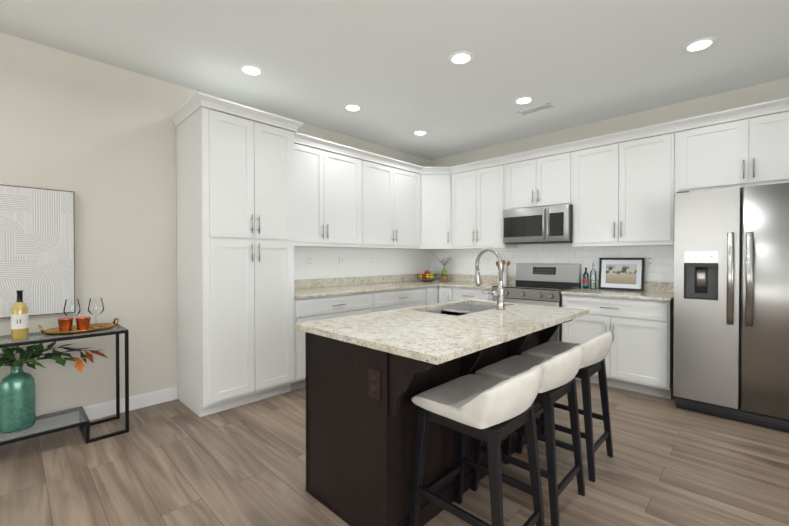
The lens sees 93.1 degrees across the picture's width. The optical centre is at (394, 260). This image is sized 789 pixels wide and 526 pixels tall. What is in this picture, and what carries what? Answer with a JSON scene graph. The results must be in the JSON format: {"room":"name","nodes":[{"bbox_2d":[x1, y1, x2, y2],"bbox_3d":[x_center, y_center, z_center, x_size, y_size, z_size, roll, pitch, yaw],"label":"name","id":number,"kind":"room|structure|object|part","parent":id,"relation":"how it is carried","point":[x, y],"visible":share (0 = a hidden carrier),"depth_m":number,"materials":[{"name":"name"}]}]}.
{"room":"kitchen","nodes":[
{"label":"kitchen","id":0,"kind":"room"},
{"bbox_2d":[0,32,430,416],"bbox_3d":[-2.500,-0.163,2.773,0.100,2.770,8.900,1,1,44],"label":"wall","id":1,"kind":"structure","parent":0,"point":[98,138],"depth_m":2.94,"materials":[{"name":"paint"}]},
{"bbox_2d":[0,184,75,318],"bbox_3d":[-2.804,-0.062,2.359,0.036,0.900,1.202,1,1,44],"label":"canvas art","id":2,"kind":"object","parent":1,"relation":"attached to","point":[37,246],"visible":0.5,"depth_m":2.63,"materials":[{"name":"white fabric"}]},
{"bbox_2d":[0,386,177,440],"bbox_3d":[-3.733,1.179,1.429,0.014,0.112,5.216,1,1,44],"label":"baseboard","id":3,"kind":"structure","parent":1,"relation":"attached to","point":[100,410],"depth_m":2.98,"materials":[{"name":"white wood"}]},
{"bbox_2d":[294,143,361,246],"bbox_3d":[-0.874,-0.692,4.133,0.320,1.025,1.075,1,1,44],"label":"upper cabinet","id":4,"kind":"object","parent":1,"relation":"attached to","point":[342,201],"depth_m":4.05,"materials":[{"name":"white wood"}]},
{"bbox_2d":[294,247,430,279],"bbox_3d":[-0.402,0.018,4.863,0.006,0.366,2.780,1,1,44],"label":"tile","id":5,"kind":"structure","parent":1,"relation":"attached to","point":[357,262],"depth_m":4.79,"materials":[{"name":"white tile"}]},
{"bbox_2d":[308,255,312,264],"bbox_3d":[-0.960,-0.007,4.276,0.009,0.115,0.070,1,1,44],"label":"electrical outlet","id":6,"kind":"object","parent":5,"relation":"attached to","point":[310,259],"visible":1,"depth_m":4.27,"materials":[{"name":"white plastic"}]},
{"bbox_2d":[339,256,343,264],"bbox_3d":[-0.647,-0.010,4.599,0.009,0.115,0.070,1,1,44],"label":"electrical outlet","id":7,"kind":"object","parent":5,"relation":"attached to","point":[341,260],"visible":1,"depth_m":4.59,"materials":[{"name":"white plastic"}]},
{"bbox_2d":[371,256,374,263],"bbox_3d":[-0.285,-0.013,4.973,0.009,0.115,0.070,1,1,44],"label":"electrical outlet","id":8,"kind":"object","parent":5,"relation":"attached to","point":[372,259],"visible":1,"depth_m":4.97,"materials":[{"name":"white plastic"}]},
{"bbox_2d":[362,160,419,246],"bbox_3d":[-0.125,-0.700,4.905,0.320,1.025,1.075,1,1,44],"label":"upper cabinet","id":9,"kind":"object","parent":1,"relation":"attached to","point":[390,195],"depth_m":4.75,"materials":[{"name":"white wood"}]},
{"bbox_2d":[0,379,788,525],"bbox_3d":[-0.381,1.272,0.662,6.100,0.060,9.000,1,1,44],"label":"floor","id":10,"kind":"structure","parent":0,"point":[177,462],"depth_m":2.16,"materials":[{"name":"wood"}]},
{"bbox_2d":[0,324,128,445],"bbox_3d":[-2.523,0.860,2.275,0.345,0.735,1.440,1,1,44],"label":"console table","id":11,"kind":"object","parent":10,"relation":"on","point":[86,423],"visible":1,"depth_m":2.55,"materials":[{"name":"black metal"}]},
{"bbox_2d":[0,365,35,432],"bbox_3d":[-2.409,0.869,2.388,0.134,0.400,0.172,1,1,44],"label":"floor vase","id":12,"kind":"object","parent":11,"relation":"on","point":[17,398],"visible":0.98,"depth_m":2.35,"materials":[{"name":"teal glass"}]},
{"bbox_2d":[0,342,108,372],"bbox_3d":[-2.396,0.640,2.346,0.323,0.218,0.961,1,1,44],"label":"leafy branches","id":13,"kind":"object","parent":12,"relation":"in","point":[8,356],"visible":1,"depth_m":2.44,"materials":[{"name":"green plant"}]},
{"bbox_2d":[11,290,28,339],"bbox_3d":[-2.359,0.338,2.356,0.080,0.305,0.079,1,1,44],"label":"wine bottle","id":14,"kind":"object","parent":11,"relation":"on","point":[19,320],"visible":1,"depth_m":2.33,"materials":[{"name":"yellow glass"}]},
{"bbox_2d":[57,318,72,331],"bbox_3d":[-2.239,0.438,2.546,0.086,0.092,0.086,1,1,44],"label":"copper cup","id":15,"kind":"object","parent":11,"relation":"on","point":[65,324],"visible":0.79,"depth_m":2.52,"materials":[{"name":"brown metal"}]},
{"bbox_2d":[63,299,80,330],"bbox_3d":[-2.257,0.376,2.619,0.094,0.215,0.094,1,1,44],"label":"wine glass","id":16,"kind":"object","parent":11,"relation":"on","point":[79,309],"visible":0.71,"depth_m":2.62,"materials":[{"name":"clear glass"}]},
{"bbox_2d":[38,318,118,335],"bbox_3d":[-2.190,0.454,2.611,0.288,0.069,0.431,1,1,44],"label":"serving tray","id":17,"kind":"object","parent":11,"relation":"on","point":[56,332],"visible":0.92,"depth_m":2.57,"materials":[{"name":"gold metal"}]},
{"bbox_2d":[75,316,90,330],"bbox_3d":[-2.158,0.438,2.593,0.086,0.092,0.086,1,1,44],"label":"copper cup","id":18,"kind":"object","parent":11,"relation":"on","point":[82,323],"visible":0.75,"depth_m":2.57,"materials":[{"name":"brown metal"}]},
{"bbox_2d":[88,298,103,328],"bbox_3d":[-2.156,0.375,2.702,0.094,0.215,0.094,1,1,44],"label":"wine glass","id":19,"kind":"object","parent":11,"relation":"on","point":[97,314],"visible":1,"depth_m":2.70,"materials":[{"name":"clear glass"}]},
{"bbox_2d":[169,92,302,416],"bbox_3d":[-1.393,-0.019,3.338,0.698,2.473,0.894,1,1,44],"label":"pantry cabinet","id":20,"kind":"object","parent":10,"relation":"on","point":[235,250],"visible":1,"depth_m":3.08,"materials":[{"name":"white wood"}]},
{"bbox_2d":[291,292,374,390],"bbox_3d":[-0.803,0.777,3.989,0.642,0.868,0.953,1,1,44],"label":"base cabinet","id":21,"kind":"object","parent":10,"relation":"on","point":[317,308],"depth_m":3.60,"materials":[{"name":"white wood"}]},
{"bbox_2d":[294,274,458,298],"bbox_3d":[-0.155,0.270,4.627,0.690,0.130,2.774,1,1,44],"label":"countertop","id":22,"kind":"structure","parent":21,"relation":"on","point":[308,288],"depth_m":4.49,"materials":[{"name":"stone"}]},
{"bbox_2d":[417,270,436,281],"bbox_3d":[0.465,0.215,5.362,0.300,0.165,0.300,1,1,44],"label":"fruit bowl","id":23,"kind":"object","parent":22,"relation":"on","point":[427,274],"visible":1,"depth_m":5.32,"materials":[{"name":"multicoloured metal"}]},
{"bbox_2d":[432,254,452,281],"bbox_3d":[0.703,0.090,5.440,0.370,0.412,0.240,1,1,44],"label":"vase","id":24,"kind":"object","parent":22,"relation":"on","point":[444,276],"visible":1,"depth_m":5.40,"materials":[{"name":"glass"}]},
{"bbox_2d":[375,287,430,311],"bbox_3d":[-0.124,0.770,4.690,0.642,0.868,0.998,1,1,44],"label":"base cabinet","id":25,"kind":"object","parent":10,"relation":"on","point":[404,298],"depth_m":4.45,"materials":[{"name":"white wood"}]},
{"bbox_2d":[431,286,437,303],"bbox_3d":[0.245,0.767,5.070,0.642,0.868,0.328,1,1,44],"label":"base cabinet","id":26,"kind":"object","parent":10,"relation":"on","point":[434,290],"depth_m":4.91,"materials":[{"name":"white wood"}]},
{"bbox_2d":[304,319,572,525],"bbox_3d":[0.385,0.793,2.274,0.849,0.868,1.598,1,1,44],"label":"kitchen island","id":27,"kind":"object","parent":10,"relation":"on","point":[360,449],"depth_m":1.76,"materials":[{"name":"brown wood"}]},
{"bbox_2d":[368,369,380,399],"bbox_3d":[-0.088,0.533,1.618,0.075,0.120,0.009,1,1,44],"label":"outlet","id":28,"kind":"object","parent":27,"relation":"attached to","point":[374,383],"visible":1,"depth_m":1.61,"materials":[{"name":"black plastic"}]},
{"bbox_2d":[295,299,588,366],"bbox_3d":[0.388,0.342,2.237,0.940,0.030,1.656,1,1,44],"label":"island countertop","id":29,"kind":"structure","parent":27,"relation":"on","point":[415,333],"depth_m":1.86,"materials":[{"name":"beige stone"}]},
{"bbox_2d":[423,303,496,314],"bbox_3d":[0.497,0.430,2.638,0.406,0.176,0.767,1,1,44],"label":"sink","id":30,"kind":"object","parent":29,"relation":"in","point":[456,308],"depth_m":2.90,"materials":[{"name":"silver metal"}]},
{"bbox_2d":[475,247,504,309],"bbox_3d":[0.611,0.115,2.555,0.266,0.417,0.238,1,1,44],"label":"faucet","id":31,"kind":"object","parent":29,"relation":"on","point":[499,293],"visible":1,"depth_m":2.51,"materials":[{"name":"silver metal"}]},
{"bbox_2d":[438,286,457,302],"bbox_3d":[0.903,0.767,5.084,0.318,0.868,0.642,1,1,44],"label":"base cabinet","id":32,"kind":"object","parent":10,"relation":"on","point":[447,294],"depth_m":4.85,"materials":[{"name":"white wood"}]},
{"bbox_2d":[458,288,492,300],"bbox_3d":[1.148,0.769,4.846,0.631,0.868,0.642,1,1,44],"label":"base cabinet","id":33,"kind":"object","parent":10,"relation":"on","point":[463,293],"depth_m":4.57,"materials":[{"name":"white wood"}]},
{"bbox_2d":[440,274,515,289],"bbox_3d":[1.097,0.268,4.879,0.755,0.130,0.670,1,1,44],"label":"countertop","id":34,"kind":"structure","parent":33,"relation":"on","point":[460,281],"depth_m":5.05,"materials":[{"name":"stone"}]},
{"bbox_2d":[496,260,509,283],"bbox_3d":[1.405,0.141,4.868,0.199,0.321,0.120,1,1,44],"label":"utensil crock","id":35,"kind":"object","parent":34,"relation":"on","point":[504,274],"visible":0.71,"depth_m":4.82,"materials":[{"name":"white ceramic"}]},
{"bbox_2d":[409,366,544,525],"bbox_3d":[0.366,0.828,1.612,0.490,0.810,0.439,1,1,44],"label":"bar stool","id":36,"kind":"object","parent":10,"relation":"on","point":[492,412],"visible":1,"depth_m":1.53,"materials":[{"name":"black paint"}]},
{"bbox_3d":[0.373,0.520,1.602,0.476,0.202,0.440,1,1,44],"label":"seat","id":37,"kind":"part","parent":36,"relation":"part of","materials":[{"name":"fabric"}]},
{"bbox_2d":[471,345,585,525],"bbox_3d":[0.718,0.825,1.974,0.490,0.810,0.439,1,1,44],"label":"bar stool","id":38,"kind":"object","parent":10,"relation":"on","point":[559,373],"visible":0.85,"depth_m":1.84,"materials":[{"name":"black paint"}]},
{"bbox_3d":[0.725,0.516,1.964,0.476,0.202,0.440,1,1,44],"label":"seat","id":39,"kind":"part","parent":38,"relation":"part of","materials":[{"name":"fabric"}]},
{"bbox_2d":[492,263,580,341],"bbox_3d":[1.622,0.620,4.317,0.762,1.175,0.731,1,1,44],"label":"range","id":40,"kind":"object","parent":10,"relation":"on","point":[545,284],"visible":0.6,"depth_m":4.30,"materials":[{"name":"grey metal"}]},
{"bbox_2d":[516,331,612,481],"bbox_3d":[1.087,0.821,2.355,0.490,0.810,0.439,1,1,44],"label":"bar stool","id":41,"kind":"object","parent":10,"relation":"on","point":[596,349],"visible":0.77,"depth_m":2.21,"materials":[{"name":"black paint"}]},
{"bbox_3d":[1.094,0.513,2.345,0.476,0.202,0.440,1,1,44],"label":"seat","id":42,"kind":"part","parent":41,"relation":"part of","materials":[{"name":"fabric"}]},
{"bbox_2d":[562,295,673,398],"bbox_3d":[2.251,0.779,3.752,0.908,0.868,0.678,1,1,44],"label":"base cabinet","id":43,"kind":"object","parent":10,"relation":"on","point":[639,357],"visible":0.81,"depth_m":3.43,"materials":[{"name":"white wood"}]},
{"bbox_2d":[561,279,673,301],"bbox_3d":[2.263,0.278,3.752,0.917,0.130,0.666,1,1,44],"label":"countertop","id":44,"kind":"structure","parent":43,"relation":"on","point":[658,291],"depth_m":3.72,"materials":[{"name":"stone"}]},
{"bbox_2d":[583,268,588,288],"bbox_3d":[2.138,0.191,4.178,0.060,0.235,0.060,1,1,44],"label":"oil bottle","id":45,"kind":"object","parent":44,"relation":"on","point":[585,280],"visible":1,"depth_m":4.16,"materials":[{"name":"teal glass"}]},
{"bbox_2d":[590,260,595,288],"bbox_3d":[2.199,0.146,4.139,0.062,0.325,0.062,1,1,44],"label":"oil bottle","id":46,"kind":"object","parent":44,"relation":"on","point":[593,277],"visible":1,"depth_m":4.15,"materials":[{"name":"clear glass"}]},
{"bbox_2d":[598,258,644,290],"bbox_3d":[2.411,0.138,3.984,0.420,0.345,0.058,1,1,44],"label":"framed picture","id":47,"kind":"object","parent":44,"relation":"on","point":[627,274],"visible":0.96,"depth_m":3.97,"materials":[{"name":"black"}]},
{"bbox_2d":[673,182,788,432],"bbox_3d":[2.879,0.327,3.025,0.910,1.787,0.831,1,1,44],"label":"refrigerator","id":48,"kind":"object","parent":10,"relation":"on","point":[731,311],"visible":1,"depth_m":2.83,"materials":[{"name":"grey metal"}]},
{"bbox_2d":[0,0,788,159],"bbox_3d":[-0.381,-1.558,0.636,6.100,0.060,9.000,1,1,44],"label":"ceiling","id":49,"kind":"structure","parent":0,"point":[393,72],"depth_m":2.79,"materials":[{"name":"white paint"}]},
{"bbox_2d":[239,64,263,75],"bbox_3d":[-1.161,-1.544,3.036,0.188,0.010,0.188,1,1,44],"label":"recessed light","id":50,"kind":"object","parent":49,"relation":"in","point":[250,70],"visible":1,"depth_m":3.03,"materials":[{"name":"white"}]},
{"bbox_2d":[344,104,361,111],"bbox_3d":[-0.423,-1.552,3.797,0.188,0.010,0.188,1,1,44],"label":"recessed light","id":51,"kind":"object","parent":49,"relation":"in","point":[352,107],"visible":1,"depth_m":3.79,"materials":[{"name":"white plastic"}]},
{"bbox_2d":[413,130,427,135],"bbox_3d":[0.315,-1.559,4.558,0.188,0.010,0.188,1,1,44],"label":"recessed light","id":52,"kind":"object","parent":49,"relation":"in","point":[420,132],"visible":1,"depth_m":4.54,"materials":[{"name":"white plastic"}]},
{"bbox_2d":[449,51,473,64],"bbox_3d":[0.507,-1.543,2.853,0.188,0.010,0.188,1,1,44],"label":"recessed light","id":53,"kind":"object","parent":49,"relation":"in","point":[461,58],"visible":1,"depth_m":2.84,"materials":[{"name":"white plastic"}]},
{"bbox_2d":[514,96,533,104],"bbox_3d":[1.252,-1.550,3.621,0.188,0.010,0.188,1,1,44],"label":"recessed light","id":54,"kind":"object","parent":49,"relation":"in","point":[523,100],"visible":1,"depth_m":3.62,"materials":[{"name":"white"}]},
{"bbox_2d":[517,103,553,115],"bbox_3d":[1.447,-1.554,3.836,0.330,0.008,0.140,1,1,44],"label":"ceiling vent","id":55,"kind":"object","parent":49,"relation":"in","point":[539,108],"visible":1,"depth_m":3.83,"materials":[{"name":"white metal"}]},
{"bbox_2d":[683,37,716,52],"bbox_3d":[2.183,-1.541,2.677,0.188,0.010,0.188,1,1,44],"label":"recessed light","id":56,"kind":"object","parent":49,"relation":"in","point":[701,44],"visible":1,"depth_m":2.67,"materials":[{"name":"white plastic"}]},
{"bbox_2d":[430,78,788,281],"bbox_3d":[2.716,-0.173,3.844,5.900,2.770,0.100,1,1,44],"label":"wall","id":57,"kind":"structure","parent":0,"point":[760,93],"depth_m":3.94,"materials":[{"name":"paint"}]},
{"bbox_2d":[420,174,451,248],"bbox_3d":[0.571,-0.694,5.407,0.620,1.047,0.620,1,1,44],"label":"upper cabinet","id":58,"kind":"object","parent":57,"relation":"attached to","point":[435,211],"visible":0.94,"depth_m":5.18,"materials":[{"name":"white wood"}]},
{"bbox_2d":[452,165,515,248],"bbox_3d":[1.184,-0.701,5.021,0.804,1.025,0.320,1,1,44],"label":"upper cabinet","id":59,"kind":"object","parent":57,"relation":"attached to","point":[477,195],"depth_m":4.88,"materials":[{"name":"white wood"}]},
{"bbox_2d":[504,152,571,209],"bbox_3d":[1.759,-0.915,4.462,0.796,0.585,0.320,1,1,44],"label":"upper cabinet","id":60,"kind":"object","parent":57,"relation":"attached to","point":[544,181],"depth_m":4.32,"materials":[{"name":"white wood"}]},
{"bbox_2d":[503,204,572,243],"bbox_3d":[1.712,-0.412,4.401,0.762,0.409,0.471,1,1,44],"label":"over-the-range microwave","id":61,"kind":"object","parent":60,"relation":"attached to","point":[552,224],"visible":1,"depth_m":4.24,"materials":[{"name":"grey metal"}]},
{"bbox_2d":[431,243,673,287],"bbox_3d":[1.706,0.259,4.753,3.190,0.990,0.006,1,1,44],"label":"tile","id":62,"kind":"structure","parent":57,"relation":"attached to","point":[462,261],"depth_m":4.51,"materials":[{"name":"white tile"}]},
{"bbox_2d":[646,255,653,265],"bbox_3d":[2.627,-0.006,3.847,0.070,0.115,0.009,1,1,44],"label":"electrical outlet","id":63,"kind":"object","parent":62,"relation":"attached to","point":[649,260],"visible":1,"depth_m":3.85,"materials":[{"name":"white plastic"}]},
{"bbox_2d":[572,133,674,244],"bbox_3d":[2.365,-0.690,3.877,0.892,1.025,0.320,1,1,44],"label":"upper cabinet","id":64,"kind":"object","parent":57,"relation":"attached to","point":[620,194],"depth_m":3.72,"materials":[{"name":"white wood"}]},
{"bbox_2d":[674,97,788,193],"bbox_3d":[3.046,-0.955,3.213,0.998,0.635,0.320,1,1,44],"label":"upper cabinet","id":65,"kind":"object","parent":57,"relation":"attached to","point":[744,146],"depth_m":3.16,"materials":[{"name":"white wood"}]}
]}

